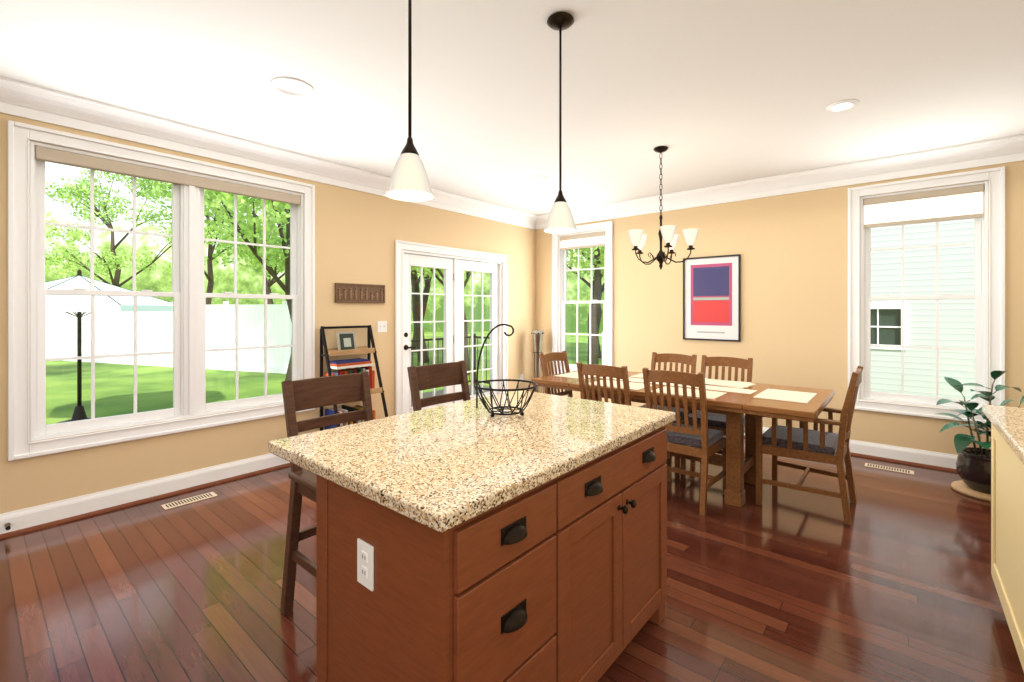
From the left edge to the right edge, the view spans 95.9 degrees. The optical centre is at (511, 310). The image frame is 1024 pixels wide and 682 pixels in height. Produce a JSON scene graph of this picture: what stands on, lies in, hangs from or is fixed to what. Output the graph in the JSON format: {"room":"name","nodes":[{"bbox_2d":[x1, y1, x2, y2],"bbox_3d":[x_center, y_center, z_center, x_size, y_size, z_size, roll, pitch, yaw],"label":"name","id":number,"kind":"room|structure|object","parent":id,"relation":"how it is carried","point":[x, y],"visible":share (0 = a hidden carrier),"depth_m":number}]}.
{"room":"dining room","nodes":[
{"label":"dining room","id":0,"kind":"room"},
{"bbox_2d":[0,113,534,513],"bbox_3d":[-2.572,0.000,3.530,0.160,2.740,9.160,0,0,40],"label":"wall","id":1,"kind":"structure","parent":0,"point":[358,234],"depth_m":4.36},
{"bbox_2d":[0,453,290,538],"bbox_3d":[-3.351,1.300,2.461,0.032,0.140,6.520,0,0,40],"label":"baseboard","id":2,"kind":"structure","parent":1,"relation":"attached to","point":[45,513],"depth_m":3.25},
{"bbox_2d":[4,522,10,529],"bbox_3d":[-3.033,1.300,2.780,0.073,0.025,0.026,0,0,40],"label":"doorstop","id":3,"kind":"object","parent":2,"relation":"attached to","point":[7,525],"visible":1,"depth_m":2.78},
{"bbox_2d":[8,120,314,460],"bbox_3d":[-2.503,-0.120,3.587,0.188,2.068,1.913,0,0,40],"label":"window","id":4,"kind":"structure","parent":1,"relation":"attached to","point":[28,292],"depth_m":3.34},
{"bbox_2d":[0,76,539,229],"bbox_3d":[-2.509,-1.282,3.372,0.140,0.174,9.000,0,0,40],"label":"crown molding","id":5,"kind":"structure","parent":1,"relation":"attached to","point":[32,102],"depth_m":3.53},
{"bbox_2d":[335,283,384,302],"bbox_3d":[-1.511,-0.170,4.630,0.031,0.190,0.550,0,0,40],"label":"wall sign","id":6,"kind":"object","parent":1,"relation":"attached to","point":[356,293],"visible":1,"depth_m":4.61},
{"bbox_2d":[377,321,386,331],"bbox_3d":[-1.353,0.170,4.831,0.015,0.116,0.116,0,0,40],"label":"switch plate","id":7,"kind":"object","parent":1,"relation":"attached to","point":[381,326],"visible":1,"depth_m":4.83},
{"bbox_2d":[404,253,497,412],"bbox_3d":[-0.693,0.355,5.674,0.133,1.977,1.584,0,0,40],"label":"french door","id":8,"kind":"structure","parent":1,"relation":"in","point":[454,319],"depth_m":5.64},
{"bbox_2d":[395,240,507,414],"bbox_3d":[-0.716,0.308,5.694,0.188,2.124,1.828,0,0,40],"label":"door frame","id":9,"kind":"structure","parent":1,"relation":"attached to","point":[402,248],"depth_m":5.38},
{"bbox_2d":[0,436,1023,681],"bbox_3d":[0.183,1.430,1.089,7.520,0.120,9.320,0,0,40],"label":"floor","id":10,"kind":"structure","parent":0,"point":[894,582],"depth_m":2.26},
{"bbox_2d":[161,492,217,509],"bbox_3d":[-2.318,1.367,3.328,0.110,0.005,0.320,0,0,40],"label":"floor vent","id":11,"kind":"object","parent":10,"relation":"in","point":[188,500],"visible":1,"depth_m":3.32},
{"bbox_2d":[280,371,372,615],"bbox_3d":[-0.717,0.847,2.127,0.567,1.050,0.482,0,0,40],"label":"bar stool","id":12,"kind":"object","parent":10,"relation":"on","point":[305,394],"visible":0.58,"depth_m":2.15},
{"bbox_2d":[320,325,387,430],"bbox_3d":[-1.447,0.760,4.347,0.441,1.227,0.522,0,0,40],"label":"bookcase","id":13,"kind":"object","parent":10,"relation":"on","point":[346,341],"visible":0.35,"depth_m":4.39},
{"bbox_2d":[407,360,470,411],"bbox_3d":[-0.258,0.847,2.669,0.567,1.050,0.482,0,0,40],"label":"bar stool","id":14,"kind":"object","parent":10,"relation":"on","point":[425,377],"visible":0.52,"depth_m":2.83},
{"bbox_2d":[316,419,674,681],"bbox_3d":[-0.018,0.932,1.806,0.845,0.876,1.320,0,0,40],"label":"kitchen island","id":15,"kind":"object","parent":10,"relation":"on","point":[466,541],"depth_m":1.33},
{"bbox_2d":[268,391,674,534],"bbox_3d":[-0.058,0.474,1.839,0.911,0.040,1.377,0,0,40],"label":"island countertop","id":16,"kind":"structure","parent":15,"relation":"on","point":[434,467],"depth_m":1.51},
{"bbox_2d":[473,324,537,416],"bbox_3d":[-0.028,0.256,2.015,0.282,0.397,0.282,0,0,40],"label":"fruit basket","id":17,"kind":"object","parent":16,"relation":"on","point":[502,408],"visible":1,"depth_m":2.01},
{"bbox_2d":[531,330,543,392],"bbox_3d":[0.354,0.828,6.514,0.206,1.087,0.214,0,0,40],"label":"floor vase","id":18,"kind":"object","parent":10,"relation":"on","point":[537,335],"visible":0.67,"depth_m":6.48},
{"bbox_2d":[539,351,572,396],"bbox_3d":[0.593,0.894,4.433,0.520,0.963,0.466,0,0,40],"label":"chair","id":19,"kind":"object","parent":10,"relation":"on","point":[548,358],"visible":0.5,"depth_m":4.58},
{"bbox_2d":[576,362,630,405],"bbox_3d":[0.843,0.894,3.746,0.466,0.963,0.520,0,0,40],"label":"dining chair","id":20,"kind":"object","parent":10,"relation":"on","point":[605,371],"visible":0.35,"depth_m":3.55},
{"bbox_2d":[639,352,696,468],"bbox_3d":[1.408,0.894,4.281,0.466,0.963,0.520,0,0,40],"label":"dining chair","id":21,"kind":"object","parent":10,"relation":"on","point":[682,359],"visible":0.19,"depth_m":4.40},
{"bbox_2d":[532,370,834,507],"bbox_3d":[1.323,0.990,3.840,2.140,0.760,1.030,0,0,40],"label":"dining table","id":22,"kind":"object","parent":10,"relation":"on","point":[734,408],"visible":0.42,"depth_m":3.26},
{"bbox_2d":[584,375,623,388],"bbox_3d":[0.784,0.606,3.948,0.606,0.006,0.486,0,0,40],"label":"placemats","id":23,"kind":"object","parent":22,"relation":"on","point":[601,381],"depth_m":3.89},
{"bbox_2d":[629,373,643,389],"bbox_3d":[1.096,0.606,3.958,0.379,0.006,0.899,0,0,40],"label":"placemats","id":24,"kind":"object","parent":22,"relation":"on","point":[633,386],"depth_m":3.89},
{"bbox_2d":[650,382,699,397],"bbox_3d":[1.248,0.606,3.557,0.537,0.006,0.492,0,0,40],"label":"placemats","id":25,"kind":"object","parent":22,"relation":"on","point":[671,384],"depth_m":3.50},
{"bbox_2d":[705,378,816,402],"bbox_3d":[1.738,0.606,3.459,0.859,0.006,0.966,0,0,40],"label":"placemats","id":26,"kind":"object","parent":22,"relation":"on","point":[789,396],"depth_m":3.42},
{"bbox_2d":[642,368,725,515],"bbox_3d":[1.266,0.894,3.387,0.466,0.963,0.520,0,0,40],"label":"dining chair","id":27,"kind":"object","parent":10,"relation":"on","point":[710,443],"visible":0.73,"depth_m":3.21},
{"bbox_2d":[680,355,752,469],"bbox_3d":[1.774,0.894,3.971,0.466,0.963,0.520,0,0,40],"label":"dining chair","id":28,"kind":"object","parent":10,"relation":"on","point":[716,421],"visible":0.35,"depth_m":4.04},
{"bbox_2d":[753,366,862,524],"bbox_3d":[2.115,0.884,3.293,0.600,0.982,0.574,0,0,40],"label":"chair","id":29,"kind":"object","parent":10,"relation":"on","point":[801,442],"visible":0.96,"depth_m":3.16},
{"bbox_2d":[865,463,913,474],"bbox_3d":[3.257,1.367,3.995,0.330,0.005,0.110,0,0,40],"label":"floor vent","id":30,"kind":"object","parent":10,"relation":"in","point":[889,468],"visible":1,"depth_m":3.99},
{"bbox_2d":[936,371,1023,501],"bbox_3d":[3.550,0.904,3.483,0.556,0.931,0.616,0,0,40],"label":"rubber plant","id":31,"kind":"object","parent":10,"relation":"on","point":[973,466],"visible":0.54,"depth_m":3.45},
{"bbox_2d":[982,404,1023,671],"bbox_3d":[2.445,0.912,0.754,2.175,0.915,2.075,0,0,40],"label":"kitchen cabinet","id":32,"kind":"object","parent":10,"relation":"on","point":[1007,498],"depth_m":1.86},
{"bbox_2d":[0,0,1023,214],"bbox_3d":[0.183,-1.430,1.089,7.520,0.120,9.320,0,0,40],"label":"ceiling","id":33,"kind":"structure","parent":0,"point":[708,93],"depth_m":2.73},
{"bbox_2d":[270,77,313,96],"bbox_3d":[-1.344,-1.364,2.830,0.244,0.008,0.244,0,0,40],"label":"recessed light","id":34,"kind":"object","parent":33,"relation":"attached to","point":[292,86],"visible":1,"depth_m":2.82},
{"bbox_2d":[385,0,433,201],"bbox_3d":[-0.335,-0.872,1.515,0.157,0.993,0.153,0,0,40],"label":"pendant light","id":35,"kind":"object","parent":33,"relation":"hanging from","point":[409,180],"visible":1,"depth_m":1.49},
{"bbox_2d":[544,12,576,233],"bbox_3d":[0.228,-0.872,2.179,0.157,0.993,0.153,0,0,40],"label":"pendant light","id":36,"kind":"object","parent":33,"relation":"hanging from","point":[560,219],"visible":1,"depth_m":2.16},
{"bbox_2d":[628,146,698,269],"bbox_3d":[1.272,-0.855,3.919,0.579,1.026,0.557,0,0,40],"label":"dining chandelier","id":37,"kind":"object","parent":33,"relation":"hanging from","point":[666,233],"visible":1,"depth_m":3.83},
{"bbox_2d":[826,99,858,110],"bbox_3d":[2.204,-1.363,3.086,0.184,0.010,0.184,0,0,40],"label":"recessed light","id":38,"kind":"object","parent":33,"relation":"in","point":[843,105],"visible":1,"depth_m":3.07},
{"bbox_2d":[535,161,1023,454],"bbox_3d":[3.084,0.000,4.634,7.360,2.740,0.160,0,0,40],"label":"wall","id":39,"kind":"structure","parent":0,"point":[792,249],"depth_m":4.79},
{"bbox_2d":[552,221,612,373],"bbox_3d":[0.996,-0.115,6.384,0.958,2.098,0.188,0,0,40],"label":"window","id":40,"kind":"structure","parent":39,"relation":"in","point":[562,244],"depth_m":6.39},
{"bbox_2d":[683,254,740,341],"bbox_3d":[2.245,-0.135,5.221,0.620,0.950,0.026,0,0,40],"label":"framed art","id":41,"kind":"object","parent":39,"relation":"attached to","point":[711,298],"visible":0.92,"depth_m":5.21},
{"bbox_2d":[536,134,1023,228],"bbox_3d":[3.105,-1.282,4.419,7.050,0.174,0.139,0,0,40],"label":"crown molding","id":42,"kind":"structure","parent":39,"relation":"attached to","point":[1006,149],"depth_m":4.49},
{"bbox_2d":[744,427,957,471],"bbox_3d":[3.083,1.300,4.508,7.200,0.140,0.034,0,0,40],"label":"baseboard","id":43,"kind":"structure","parent":39,"relation":"attached to","point":[923,458],"depth_m":4.15},
{"bbox_2d":[848,166,1004,422],"bbox_3d":[3.648,-0.115,4.135,1.033,2.098,0.188,0,0,40],"label":"window","id":44,"kind":"structure","parent":39,"relation":"in","point":[937,204],"depth_m":4.05},
{"label":"outside","id":45,"kind":"structure","parent":0,"visible":0},
{"bbox_2d":[46,331,601,424],"bbox_3d":[-13.747,1.870,5.691,100.000,0.001,100.000,0,0,40],"label":"lawn","id":46,"kind":"structure","parent":45,"point":[151,386],"depth_m":11.83},
{"bbox_2d":[45,269,172,422],"bbox_3d":[-7.130,0.595,7.618,2.848,2.550,2.848,0,0,40],"label":"umbrella","id":47,"kind":"object","parent":46,"relation":"on","point":[53,303],"depth_m":7.29},
{"bbox_2d":[46,301,291,373],"bbox_3d":[-15.158,0.795,16.683,25.417,2.150,0.155,0,0,20],"label":"fence","id":48,"kind":"object","parent":46,"relation":"on","point":[156,340],"depth_m":15.34},
{"bbox_2d":[45,169,604,380],"bbox_3d":[-12.576,-3.345,16.771,35.752,10.528,30.119,0,0,40],"label":"trees","id":49,"kind":"object","parent":46,"relation":"on","point":[250,236],"depth_m":17.40},
{"bbox_2d":[411,334,489,406],"bbox_3d":[-1.009,1.160,7.082,2.030,1.420,3.200,0,0,40],"label":"deck","id":50,"kind":"object","parent":46,"relation":"on","point":[430,394],"depth_m":8.58},
{"bbox_2d":[602,332,602,364],"bbox_3d":[4.138,1.145,9.077,3.600,1.450,3.100,0,0,40],"label":"rail","id":51,"kind":"object","parent":46,"relation":"on","point":[602,349],"depth_m":9.05},
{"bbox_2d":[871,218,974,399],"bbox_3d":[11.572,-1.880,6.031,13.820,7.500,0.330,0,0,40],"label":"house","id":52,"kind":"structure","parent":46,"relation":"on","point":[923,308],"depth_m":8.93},
{"bbox_2d":[45,161,604,332],"bbox_3d":[-6.400,-9.380,11.261,64.000,22.500,66.000,0,0,40],"label":"trees","id":53,"kind":"object","parent":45,"point":[247,277],"depth_m":33.98}
]}

